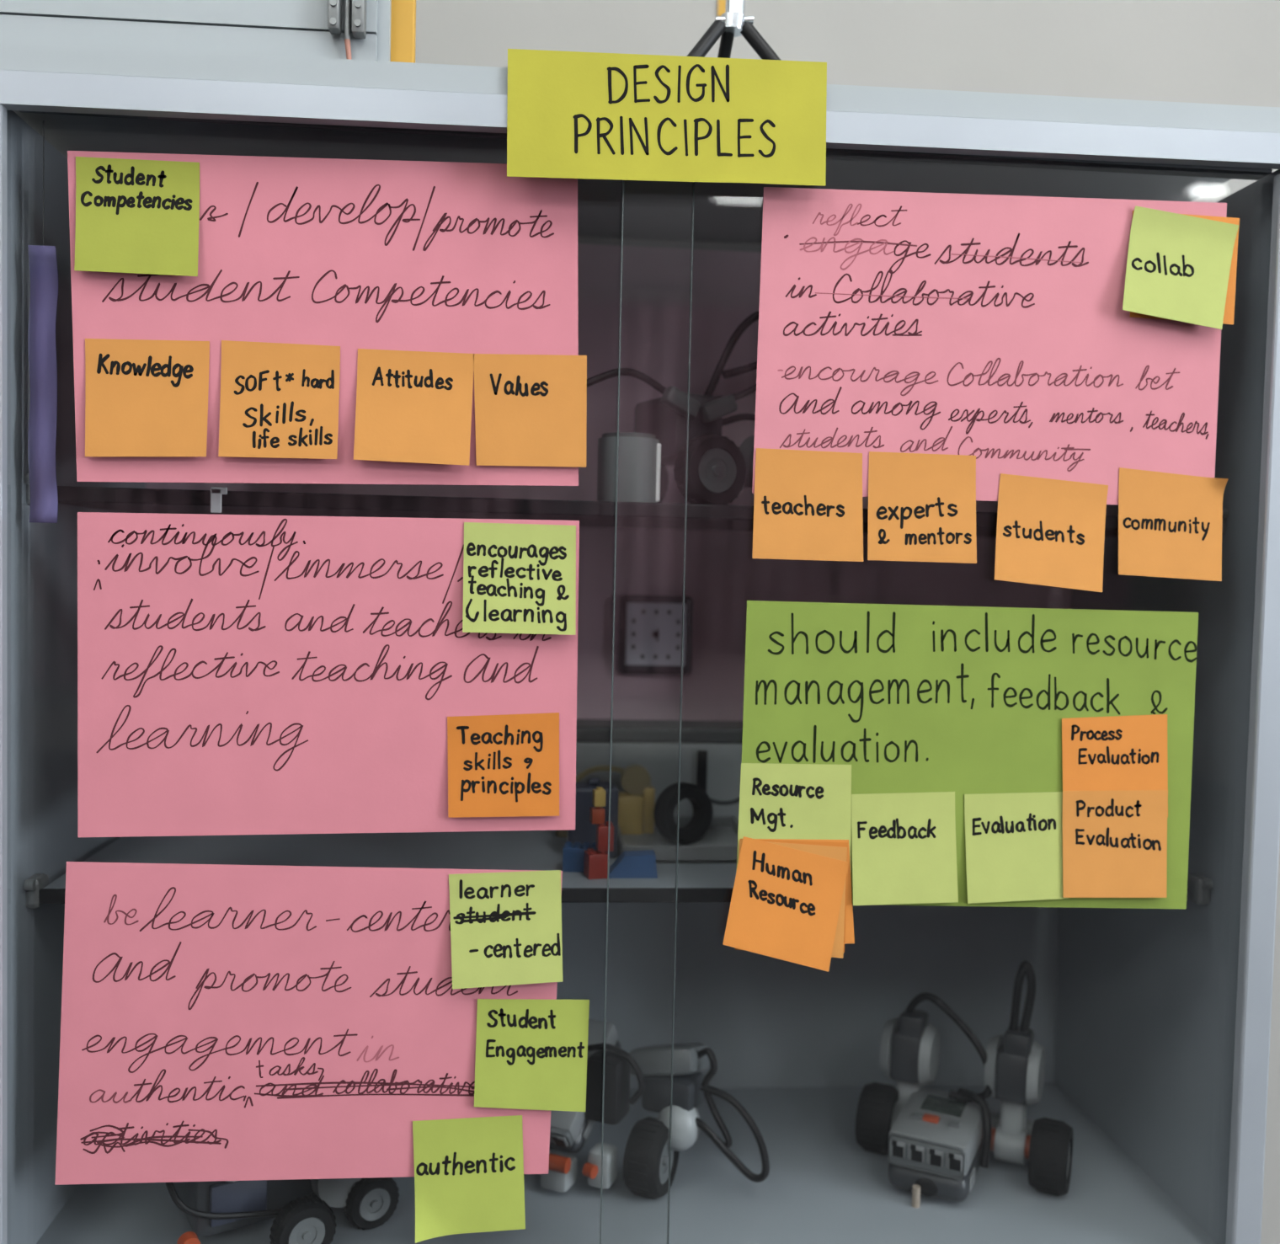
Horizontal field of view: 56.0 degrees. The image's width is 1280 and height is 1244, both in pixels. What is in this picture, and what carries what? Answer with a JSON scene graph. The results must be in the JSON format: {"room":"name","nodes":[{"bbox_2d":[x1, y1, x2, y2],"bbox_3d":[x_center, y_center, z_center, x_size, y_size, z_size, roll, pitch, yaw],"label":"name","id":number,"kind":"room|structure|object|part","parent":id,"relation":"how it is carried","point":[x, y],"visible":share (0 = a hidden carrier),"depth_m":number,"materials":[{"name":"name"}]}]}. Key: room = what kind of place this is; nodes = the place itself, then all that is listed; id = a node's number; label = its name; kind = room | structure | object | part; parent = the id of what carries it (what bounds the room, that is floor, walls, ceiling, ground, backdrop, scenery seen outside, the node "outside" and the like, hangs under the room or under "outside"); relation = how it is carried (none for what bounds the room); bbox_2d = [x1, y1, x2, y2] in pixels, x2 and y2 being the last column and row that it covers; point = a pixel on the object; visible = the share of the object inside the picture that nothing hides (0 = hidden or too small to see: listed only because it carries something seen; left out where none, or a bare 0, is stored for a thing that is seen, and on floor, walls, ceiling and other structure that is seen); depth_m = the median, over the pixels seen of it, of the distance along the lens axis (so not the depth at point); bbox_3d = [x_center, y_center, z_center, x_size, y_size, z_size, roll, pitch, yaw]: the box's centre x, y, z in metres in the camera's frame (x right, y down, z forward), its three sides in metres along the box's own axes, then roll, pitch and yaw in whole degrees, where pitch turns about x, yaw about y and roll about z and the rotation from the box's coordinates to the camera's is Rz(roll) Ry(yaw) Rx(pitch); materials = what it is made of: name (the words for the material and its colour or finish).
{"room":"classroom","nodes":[
{"label":"classroom","id":0,"kind":"room"},
{"bbox_2d":[415,0,1279,1243],"bbox_3d":[-0.103,-0.331,1.188,8.200,2.870,0.100,1,3,-5],"label":"wall","id":1,"kind":"structure","parent":0,"point":[1200,51],"depth_m":1.17,"materials":[{"name":"beige paint"}]},
{"bbox_2d":[717,0,725,15],"bbox_3d":[0.081,-0.704,1.136,0.008,0.260,0.002,1,3,-5],"label":"strip","id":2,"kind":"object","parent":1,"relation":"attached to","point":[722,3],"visible":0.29,"depth_m":1.14,"materials":[{"name":"yellow"}]},
{"bbox_3d":[0.179,1.312,-2.245,8.200,0.100,7.130,1,3,-5],"label":"floor","id":3,"kind":"structure","parent":0,"visible":0},
{"bbox_2d":[0,41,1279,1243],"bbox_3d":[-0.014,0.366,1.003,0.920,1.487,0.337,1,3,-5],"label":"display cabinet","id":4,"kind":"object","parent":3,"relation":"on","point":[1152,1026],"visible":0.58,"depth_m":0.94,"materials":[{"name":"grey metal"}]},
{"bbox_3d":[-0.437,0.224,0.794,0.034,1.115,0.011,1,3,-5],"label":"frame post","id":5,"kind":"part","parent":4,"relation":"part of","materials":[{"name":"grey metal"}]},
{"bbox_2d":[27,120,58,522],"bbox_3d":[-0.402,-0.201,0.810,0.018,0.268,0.006,1,3,-5],"label":"door handle","id":6,"kind":"object","parent":4,"relation":"hanging from","point":[42,259],"visible":1,"depth_m":0.81,"materials":[{"name":"plastic"}]},
{"bbox_3d":[-0.455,0.371,0.968,0.016,1.440,0.322,1,3,-5],"label":"panel","id":7,"kind":"part","parent":4,"relation":"part of","materials":[{"name":"grey laminate"}]},
{"bbox_2d":[0,0,391,61],"bbox_3d":[-0.394,-0.520,0.789,0.460,0.303,0.064,1,3,-5],"label":"whiteboard","id":8,"kind":"object","parent":4,"relation":"on","point":[350,29],"visible":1,"depth_m":0.79,"materials":[{"name":"white laminate"}]},
{"bbox_3d":[-0.397,-0.529,0.773,0.452,0.278,0.007,1,3,-5],"label":"cupboard door","id":9,"kind":"part","parent":8,"relation":"part of","materials":[{"name":"white metal"}]},
{"bbox_3d":[-0.192,-0.404,0.789,0.005,0.044,0.004,1,3,-5],"label":"latch rod","id":10,"kind":"part","parent":8,"relation":"part of","materials":[{"name":"grey metal"}]},
{"bbox_2d":[210,486,227,512],"bbox_3d":[-0.297,-0.086,0.852,0.011,0.018,0.013,1,3,-5],"label":"clip","id":11,"kind":"object","parent":4,"relation":"attached to","point":[216,492],"visible":1,"depth_m":0.85,"materials":[{"name":"white plastic"}]},
{"bbox_2d":[165,1177,399,1243],"bbox_3d":[-0.284,0.414,0.925,0.173,0.084,0.168,0,3,-33],"label":"toy vehicle","id":12,"kind":"object","parent":4,"relation":"on","point":[301,1211],"visible":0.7,"depth_m":0.87,"materials":[{"name":"black plastic"}]},
{"bbox_3d":[-0.290,0.417,0.871,0.040,0.030,0.006,0,3,-33],"label":"plate","id":13,"kind":"part","parent":12,"relation":"part of","materials":[{"name":"grey plastic"}]},
{"bbox_2d":[54,861,562,1184],"bbox_3d":[-0.226,0.276,0.832,0.341,0.222,0.001,1,3,-5],"label":"paper sheet","id":14,"kind":"object","parent":4,"relation":"attached to","point":[219,1021],"visible":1,"depth_m":0.83,"materials":[{"name":"pink paper"}]},
{"bbox_2d":[412,1114,525,1242],"bbox_3d":[-0.119,0.387,0.838,0.080,0.082,0.014,1,3,-5],"label":"sticky note","id":15,"kind":"object","parent":14,"relation":"attached to","point":[469,1171],"visible":1,"depth_m":0.84,"materials":[{"name":"paper"}]},
{"bbox_2d":[448,869,562,989],"bbox_3d":[-0.093,0.213,0.836,0.080,0.081,0.008,1,3,-5],"label":"sticky note","id":16,"kind":"object","parent":14,"relation":"attached to","point":[506,926],"visible":1,"depth_m":0.84,"materials":[{"name":"paper"}]},
{"bbox_2d":[474,998,589,1111],"bbox_3d":[-0.076,0.304,0.844,0.079,0.080,0.003,1,3,-5],"label":"sticky note","id":17,"kind":"object","parent":14,"relation":"attached to","point":[531,1053],"visible":1,"depth_m":0.84,"materials":[{"name":"paper"}]},
{"bbox_2d":[67,150,578,485],"bbox_3d":[-0.209,-0.202,0.811,0.340,0.224,0.001,1,3,-5],"label":"paper sheet","id":18,"kind":"object","parent":4,"relation":"attached to","point":[351,255],"visible":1,"depth_m":0.81,"materials":[{"name":"pink paper"}]},
{"bbox_2d":[74,156,199,276],"bbox_3d":[-0.332,-0.267,0.793,0.080,0.076,0.007,1,3,-5],"label":"sticky note","id":19,"kind":"object","parent":18,"relation":"attached to","point":[133,216],"visible":1,"depth_m":0.79,"materials":[{"name":"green paper"}]},
{"bbox_2d":[85,338,209,456],"bbox_3d":[-0.328,-0.148,0.800,0.080,0.080,0.005,1,3,-5],"label":"sticky note","id":20,"kind":"object","parent":18,"relation":"attached to","point":[144,397],"visible":1,"depth_m":0.80,"materials":[{"name":"paper"}]},
{"bbox_2d":[218,340,340,458],"bbox_3d":[-0.242,-0.148,0.807,0.078,0.078,0.006,1,3,-5],"label":"sticky note","id":21,"kind":"object","parent":18,"relation":"attached to","point":[279,400],"visible":1,"depth_m":0.81,"materials":[{"name":"paper"}]},
{"bbox_2d":[353,348,474,465],"bbox_3d":[-0.153,-0.145,0.814,0.079,0.077,0.008,1,3,-5],"label":"sticky note","id":22,"kind":"object","parent":18,"relation":"attached to","point":[415,407],"visible":1,"depth_m":0.81,"materials":[{"name":"paper"}]},
{"bbox_2d":[77,512,579,837],"bbox_3d":[-0.210,0.037,0.822,0.336,0.222,0.001,1,3,-5],"label":"paper sheet","id":23,"kind":"object","parent":4,"relation":"attached to","point":[237,674],"visible":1,"depth_m":0.82,"materials":[{"name":"pink paper"}]},
{"bbox_2d":[447,712,559,817],"bbox_3d":[-0.094,0.099,0.832,0.078,0.073,0.005,1,3,-5],"label":"sticky note","id":24,"kind":"object","parent":23,"relation":"attached to","point":[504,765],"visible":1,"depth_m":0.83,"materials":[{"name":"orange paper"}]},
{"bbox_2d":[462,522,575,634],"bbox_3d":[-0.082,-0.030,0.826,0.078,0.076,0.008,1,3,-5],"label":"sticky note","id":25,"kind":"object","parent":23,"relation":"attached to","point":[518,578],"visible":1,"depth_m":0.83,"materials":[{"name":"paper"}]},
{"bbox_2d":[43,830,736,888],"bbox_3d":[-0.012,0.196,1.014,0.850,0.010,0.246,1,3,-5],"label":"shelf","id":26,"kind":"object","parent":4,"relation":"attached to","point":[509,850],"depth_m":0.97,"materials":[{"name":"grey metal"}]},
{"bbox_2d":[390,0,415,63],"bbox_3d":[-0.158,-0.499,0.811,0.016,0.260,0.010,1,3,-5],"label":"board","id":27,"kind":"object","parent":4,"relation":"on","point":[403,12],"visible":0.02,"depth_m":0.81,"materials":[{"name":"wood"}]},
{"bbox_2d":[473,353,586,467],"bbox_3d":[-0.075,-0.145,0.824,0.078,0.078,0.003,1,3,-5],"label":"sticky note","id":28,"kind":"object","parent":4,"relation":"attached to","point":[530,410],"visible":1,"depth_m":0.82,"materials":[{"name":"paper"}]},
{"bbox_2d":[562,841,597,872],"bbox_3d":[-0.046,0.183,0.940,0.028,0.021,0.016,1,2,1],"label":"brick","id":29,"kind":"object","parent":4,"relation":"on","point":[573,854],"visible":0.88,"depth_m":0.93,"materials":[{"name":"blue plastic"}]},
{"bbox_2d":[57,485,1118,538],"bbox_3d":[-0.006,-0.087,1.002,0.850,0.011,0.246,1,3,-5],"label":"shelf","id":30,"kind":"object","parent":4,"relation":"attached to","point":[635,520],"depth_m":0.88,"materials":[{"name":"black laminate"}]},
{"bbox_2d":[567,777,618,858],"bbox_3d":[-0.039,0.160,0.990,0.040,0.064,0.030,1,3,-5],"label":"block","id":31,"kind":"object","parent":4,"relation":"on","point":[584,831],"visible":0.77,"depth_m":0.97,"materials":[{"name":"plastic"}]},
{"bbox_2d":[583,848,607,879],"bbox_3d":[-0.033,0.184,0.921,0.016,0.021,0.016,1,3,-17],"label":"brick","id":32,"kind":"object","parent":4,"relation":"on","point":[595,861],"visible":0.93,"depth_m":0.91,"materials":[{"name":"red plastic"}]},
{"bbox_2d":[596,821,613,851],"bbox_3d":[-0.027,0.164,0.921,0.012,0.021,0.012,1,3,-11],"label":"brick","id":33,"kind":"object","parent":32,"relation":"on","point":[601,829],"visible":0.93,"depth_m":0.92,"materials":[{"name":"red plastic"}]},
{"bbox_2d":[589,806,604,824],"bbox_3d":[-0.033,0.147,0.919,0.010,0.013,0.010,1,3,-14],"label":"brick","id":34,"kind":"object","parent":33,"relation":"on","point":[597,813],"visible":1,"depth_m":0.92,"materials":[{"name":"orange plastic"}]},
{"bbox_2d":[592,786,605,806],"bbox_3d":[-0.031,0.133,0.919,0.009,0.014,0.009,1,3,-11],"label":"brick","id":35,"kind":"object","parent":34,"relation":"on","point":[599,793],"visible":1,"depth_m":0.92,"materials":[{"name":"yellow plastic"}]},
{"bbox_2d":[555,763,655,837],"bbox_3d":[-0.031,0.157,1.061,0.087,0.063,0.024,1,3,-5],"label":"model","id":36,"kind":"object","parent":4,"relation":"on","point":[636,805],"visible":0.66,"depth_m":1.06},
{"bbox_3d":[-0.014,-0.081,1.143,0.878,0.541,0.012,1,3,-5],"label":"panel","id":37,"kind":"part","parent":4,"relation":"part of","materials":[{"name":"clear glass"}]},
{"bbox_3d":[0.213,0.076,0.855,0.468,0.800,0.005,1,3,-5],"label":"glass door","id":38,"kind":"part","parent":4,"relation":"part of","materials":[{"name":"clear glass"}]},
{"bbox_3d":[-0.012,0.467,1.011,0.878,0.018,0.310,1,3,-5],"label":"floor panel","id":39,"kind":"part","parent":4,"relation":"part of","materials":[{"name":"grey laminate"}]},
{"bbox_2d":[597,432,661,502],"bbox_3d":[-0.009,-0.116,0.925,0.047,0.054,0.047,1,3,-5],"label":"plastic jar","id":40,"kind":"object","parent":4,"relation":"on","point":[639,454],"visible":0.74,"depth_m":0.90,"materials":[{"name":"white plastic"}]},
{"bbox_2d":[608,849,657,878],"bbox_3d":[-0.007,0.186,0.926,0.040,0.018,0.016,1,3,-5],"label":"wedge","id":41,"kind":"object","parent":4,"relation":"on","point":[630,864],"visible":1,"depth_m":0.92,"materials":[{"name":"plastic"}]},
{"bbox_3d":[0.015,-0.336,0.810,0.916,0.029,0.011,1,3,-5],"label":"rail","id":42,"kind":"part","parent":4,"relation":"part of","materials":[{"name":"white metal"}]},
{"bbox_2d":[540,1018,769,1199],"bbox_3d":[-0.014,0.401,0.985,0.244,0.117,0.113,2,3,23],"label":"robot","id":43,"kind":"object","parent":4,"relation":"on","point":[645,1169],"visible":0.73,"depth_m":0.96,"materials":[{"name":"grey plastic"}]},
{"bbox_2d":[552,1136,566,1146],"bbox_3d":[-0.064,0.411,0.953,0.009,0.010,0.007,2,3,23],"label":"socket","id":44,"kind":"object","parent":43,"relation":"attached to","point":[557,1141],"depth_m":0.95,"materials":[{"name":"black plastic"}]},
{"bbox_3d":[-0.086,0.409,0.967,0.068,0.018,0.014,2,3,23],"label":"port panel","id":45,"kind":"part","parent":43,"relation":"part of","materials":[{"name":"grey plastic"}]},
{"bbox_2d":[582,1120,595,1141],"bbox_3d":[-0.041,0.411,0.981,0.002,0.020,0.023,2,3,23],"label":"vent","id":46,"kind":"object","parent":43,"relation":"attached to","point":[588,1125],"depth_m":0.98,"materials":[{"name":"grey plastic"}]},
{"bbox_3d":[-0.026,0.377,0.978,0.030,0.052,0.030,2,3,23],"label":"motor","id":47,"kind":"part","parent":43,"relation":"part of","materials":[{"name":"black plastic"}]},
{"bbox_2d":[617,594,693,675],"bbox_3d":[0.014,0.012,1.135,0.070,0.075,0.015,1,3,-5],"label":"wall clock","id":48,"kind":"object","parent":4,"relation":"attached to","point":[650,626],"visible":1,"depth_m":1.13,"materials":[{"name":"grey plastic"}]},
{"bbox_2d":[576,719,742,821],"bbox_3d":[0.009,0.141,1.111,0.210,0.094,0.060,1,3,-5],"label":"storage box","id":49,"kind":"object","parent":4,"relation":"on","point":[652,744],"visible":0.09,"depth_m":1.08,"materials":[{"name":"white plastic"}]},
{"bbox_3d":[0.010,0.101,1.109,0.210,0.014,0.060,1,3,-5],"label":"box lid","id":50,"kind":"part","parent":49,"relation":"part of","materials":[{"name":"grey plastic"}]},
{"bbox_2d":[506,48,826,186],"bbox_3d":[0.019,-0.335,0.802,0.215,0.087,0.002,1,3,-5],"label":"sign card","id":51,"kind":"object","parent":4,"relation":"attached to","point":[571,114],"visible":1,"depth_m":0.80,"materials":[{"name":"yellow paper"}]},
{"bbox_2d":[586,310,758,504],"bbox_3d":[0.033,-0.172,0.961,0.173,0.164,0.181,2,3,20],"label":"robot","id":52,"kind":"object","parent":4,"relation":"on","point":[718,470],"visible":0.45,"depth_m":0.95,"materials":[{"name":"grey plastic"}]},
{"bbox_3d":[0.100,-0.129,0.973,0.044,0.044,0.016,0,3,-34],"label":"round motor","id":53,"kind":"part","parent":52,"relation":"part of","materials":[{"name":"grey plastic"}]},
{"bbox_2d":[617,816,738,863],"bbox_3d":[0.035,0.185,1.028,0.111,0.014,0.120,1,3,-5],"label":"tray","id":54,"kind":"object","parent":4,"relation":"on","point":[719,845],"visible":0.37,"depth_m":1.01,"materials":[{"name":"plastic"}]},
{"bbox_2d":[653,782,713,844],"bbox_3d":[0.037,0.162,1.022,0.052,0.052,0.022,0,3,-26],"label":"tyre","id":55,"kind":"object","parent":54,"relation":"on","point":[700,823],"visible":0.98,"depth_m":1.01,"materials":[{"name":"black rubber"}]},
{"bbox_2d":[696,750,739,829],"bbox_3d":[0.071,0.153,1.090,0.059,0.074,0.022,1,3,-5],"label":"post","id":56,"kind":"object","parent":54,"relation":"on","point":[701,768],"visible":0.51,"depth_m":1.08,"materials":[{"name":"plastic"}]},
{"bbox_3d":[0.055,0.151,1.088,0.009,0.072,0.009,1,3,-5],"label":"post","id":57,"kind":"part","parent":56,"relation":"part of","materials":[{"name":"black plastic"}]},
{"bbox_3d":[0.080,0.154,1.091,0.042,0.023,0.004,1,3,-5],"label":"arm","id":58,"kind":"part","parent":56,"relation":"part of","materials":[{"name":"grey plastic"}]},
{"bbox_3d":[-0.197,0.068,0.828,0.453,0.800,0.005,1,3,-5],"label":"glass door","id":59,"kind":"part","parent":4,"relation":"part of","materials":[{"name":"clear glass"}]},
{"bbox_2d":[687,0,781,60],"bbox_3d":[0.072,-0.557,0.899,0.128,0.376,0.076,1,3,-5],"label":"tripod","id":60,"kind":"object","parent":4,"relation":"on","point":[733,23],"visible":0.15,"depth_m":0.89,"materials":[{"name":"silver metal"}]},
{"bbox_3d":[0.035,-0.406,0.879,0.060,0.075,0.011,0,3,-27],"label":"leg","id":61,"kind":"part","parent":60,"relation":"part of","materials":[{"name":"black plastic"}]},
{"bbox_3d":[0.059,-0.407,0.918,0.011,0.074,0.050,1,3,-15],"label":"leg","id":62,"kind":"part","parent":60,"relation":"part of","materials":[{"name":"black plastic"}]},
{"bbox_3d":[0.104,-0.405,0.886,0.064,0.075,0.011,2,3,12],"label":"leg","id":63,"kind":"part","parent":60,"relation":"part of","materials":[{"name":"black plastic"}]},
{"bbox_2d":[736,762,851,872],"bbox_3d":[0.109,0.138,0.844,0.082,0.077,0.001,1,3,-5],"label":"sticky note","id":64,"kind":"object","parent":4,"relation":"attached to","point":[777,801],"visible":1,"depth_m":0.84,"materials":[{"name":"paper"}]},
{"bbox_2d":[740,838,847,952],"bbox_3d":[0.107,0.192,0.845,0.077,0.080,0.002,1,3,-5],"label":"sticky note","id":65,"kind":"object","parent":4,"relation":"attached to","point":[806,842],"visible":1,"depth_m":0.85,"materials":[{"name":"orange paper"}]},
{"bbox_2d":[735,839,847,958],"bbox_3d":[0.106,0.194,0.843,0.078,0.083,0.003,1,3,-5],"label":"sticky note","id":66,"kind":"object","parent":65,"relation":"attached to","point":[835,852],"visible":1,"depth_m":0.85,"materials":[{"name":"paper"}]},
{"bbox_2d":[722,836,848,971],"bbox_3d":[0.102,0.197,0.841,0.089,0.094,0.005,1,3,-5],"label":"sticky note","id":67,"kind":"object","parent":66,"relation":"attached to","point":[785,904],"visible":1,"depth_m":0.84,"materials":[{"name":"orange paper"}]},
{"bbox_2d":[755,838,854,943],"bbox_3d":[0.111,0.190,0.846,0.083,0.076,0.002,1,3,-5],"label":"sticky note","id":68,"kind":"object","parent":4,"relation":"attached to","point":[849,937],"visible":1,"depth_m":0.85,"materials":[{"name":"orange paper"}]},
{"bbox_2d":[752,448,863,561],"bbox_3d":[0.117,-0.081,0.833,0.078,0.076,0.005,1,3,-5],"label":"sticky note","id":69,"kind":"object","parent":4,"relation":"attached to","point":[808,504],"visible":1,"depth_m":0.83,"materials":[{"name":"paper"}]},
{"bbox_3d":[-0.023,0.323,1.160,0.878,0.266,0.012,1,3,-5],"label":"panel","id":70,"kind":"part","parent":4,"relation":"part of","materials":[{"name":"grey laminate"}]},
{"bbox_2d":[867,451,976,563],"bbox_3d":[0.198,-0.080,0.841,0.078,0.076,0.005,1,3,-5],"label":"sticky note","id":71,"kind":"object","parent":4,"relation":"attached to","point":[922,507],"visible":1,"depth_m":0.84,"materials":[{"name":"paper"}]},
{"bbox_2d":[854,960,1072,1208],"bbox_3d":[0.267,0.373,1.002,0.172,0.183,0.131,3,3,26],"label":"robot","id":72,"kind":"object","parent":4,"relation":"on","point":[936,1143],"visible":1,"depth_m":1.00,"materials":[{"name":"grey plastic"}]},
{"bbox_2d":[891,1139,903,1157],"bbox_3d":[0.206,0.422,0.964,0.009,0.012,0.001,3,3,26],"label":"socket","id":73,"kind":"object","parent":72,"relation":"attached to","point":[898,1151],"depth_m":0.96,"materials":[{"name":"black plastic"}]},
{"bbox_3d":[0.235,0.425,1.056,0.024,0.056,0.030,3,3,26],"label":"motor arm","id":74,"kind":"part","parent":72,"relation":"part of","materials":[{"name":"white plastic"}]},
{"bbox_3d":[0.235,0.369,1.052,0.028,0.060,0.036,3,3,26],"label":"motor","id":75,"kind":"part","parent":72,"relation":"part of","materials":[{"name":"grey plastic"}]},
{"bbox_2d":[910,1144,922,1162],"bbox_3d":[0.220,0.422,0.958,0.009,0.012,0.001,3,3,26],"label":"socket","id":76,"kind":"object","parent":72,"relation":"attached to","point":[916,1155],"depth_m":0.96,"materials":[{"name":"black plastic"}]},
{"bbox_3d":[0.228,0.425,0.959,0.060,0.024,0.004,3,3,26],"label":"port panel","id":77,"kind":"part","parent":72,"relation":"part of","materials":[{"name":"grey plastic"}]},
{"bbox_2d":[929,1148,941,1166],"bbox_3d":[0.233,0.423,0.951,0.009,0.012,0.001,3,3,26],"label":"socket","id":78,"kind":"object","parent":72,"relation":"attached to","point":[936,1160],"depth_m":0.95,"materials":[{"name":"black plastic"}]},
{"bbox_2d":[949,1152,960,1171],"bbox_3d":[0.247,0.424,0.945,0.009,0.012,0.001,3,3,26],"label":"socket","id":79,"kind":"object","parent":72,"relation":"attached to","point":[954,1164],"depth_m":0.94,"materials":[{"name":"black plastic"}]},
{"bbox_2d":[968,1167,975,1194],"bbox_3d":[0.266,0.448,0.966,0.002,0.013,0.022,3,3,26],"label":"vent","id":80,"kind":"object","parent":72,"relation":"attached to","point":[972,1178],"depth_m":0.96,"materials":[{"name":"grey plastic"}]},
{"bbox_3d":[0.316,0.428,1.021,0.024,0.056,0.030,3,3,26],"label":"motor arm","id":81,"kind":"part","parent":72,"relation":"part of","materials":[{"name":"white plastic"}]},
{"bbox_3d":[0.316,0.373,1.017,0.028,0.060,0.036,3,3,26],"label":"motor","id":82,"kind":"part","parent":72,"relation":"part of","materials":[{"name":"grey plastic"}]},
{"bbox_2d":[741,600,1198,908],"bbox_3d":[0.235,0.097,0.855,0.331,0.217,0.001,1,3,-5],"label":"paper sheet","id":83,"kind":"object","parent":4,"relation":"attached to","point":[915,698],"visible":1,"depth_m":0.85,"materials":[{"name":"green paper"}]},
{"bbox_2d":[851,791,958,905],"bbox_3d":[0.187,0.160,0.851,0.078,0.080,0.005,1,3,-5],"label":"sticky note","id":84,"kind":"object","parent":83,"relation":"attached to","point":[904,848],"visible":1,"depth_m":0.85,"materials":[{"name":"paper"}]},
{"bbox_2d":[964,791,1068,903],"bbox_3d":[0.268,0.161,0.858,0.078,0.080,0.004,1,3,-5],"label":"sticky note","id":85,"kind":"object","parent":83,"relation":"attached to","point":[1014,841],"visible":1,"depth_m":0.86,"materials":[{"name":"paper"}]},
{"bbox_2d":[1061,714,1167,816],"bbox_3d":[0.341,0.104,0.863,0.082,0.077,0.001,1,3,-5],"label":"sticky note","id":86,"kind":"object","parent":83,"relation":"attached to","point":[1115,753],"visible":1,"depth_m":0.86,"materials":[{"name":"orange paper"}]},
{"bbox_2d":[1062,789,1167,897],"bbox_3d":[0.340,0.159,0.863,0.079,0.077,0.004,1,3,-5],"label":"sticky note","id":87,"kind":"object","parent":83,"relation":"attached to","point":[1115,842],"visible":1,"depth_m":0.86,"materials":[{"name":"paper"}]},
{"bbox_2d":[752,186,1226,504],"bbox_3d":[0.247,-0.193,0.843,0.335,0.216,0.001,1,3,-5],"label":"paper sheet","id":88,"kind":"object","parent":4,"relation":"attached to","point":[996,329],"visible":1,"depth_m":0.84,"materials":[{"name":"pink paper"}]},
{"bbox_2d":[1130,210,1239,324],"bbox_3d":[0.385,-0.250,0.851,0.079,0.077,0.002,1,3,-5],"label":"sticky note","id":89,"kind":"object","parent":88,"relation":"attached to","point":[1229,315],"visible":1,"depth_m":0.85,"materials":[{"name":"orange paper"}]},
{"bbox_2d":[994,473,1108,591],"bbox_3d":[0.290,-0.063,0.848,0.084,0.082,0.008,1,3,-5],"label":"sticky note","id":90,"kind":"object","parent":4,"relation":"attached to","point":[1050,532],"visible":1,"depth_m":0.85,"materials":[{"name":"paper"}]},
{"bbox_3d":[0.435,0.388,1.049,0.016,1.440,0.322,1,3,-5],"label":"panel","id":91,"kind":"part","parent":4,"relation":"part of","materials":[{"name":"grey laminate"}]},
{"bbox_2d":[1118,467,1228,581],"bbox_3d":[0.378,-0.069,0.857,0.078,0.079,0.006,1,3,-5],"label":"sticky note","id":92,"kind":"object","parent":4,"relation":"attached to","point":[1170,525],"visible":1,"depth_m":0.86,"materials":[{"name":"paper"}]},
{"bbox_2d":[1122,205,1238,329],"bbox_3d":[0.380,-0.249,0.847,0.087,0.085,0.008,1,3,-5],"label":"sticky note","id":93,"kind":"object","parent":4,"relation":"attached to","point":[1178,269],"visible":1,"depth_m":0.85,"materials":[{"name":"paper"}]},
{"bbox_3d":[0.448,0.241,0.875,0.022,1.115,0.011,1,3,-5],"label":"frame post","id":94,"kind":"part","parent":4,"relation":"part of","materials":[{"name":"grey metal"}]}
]}

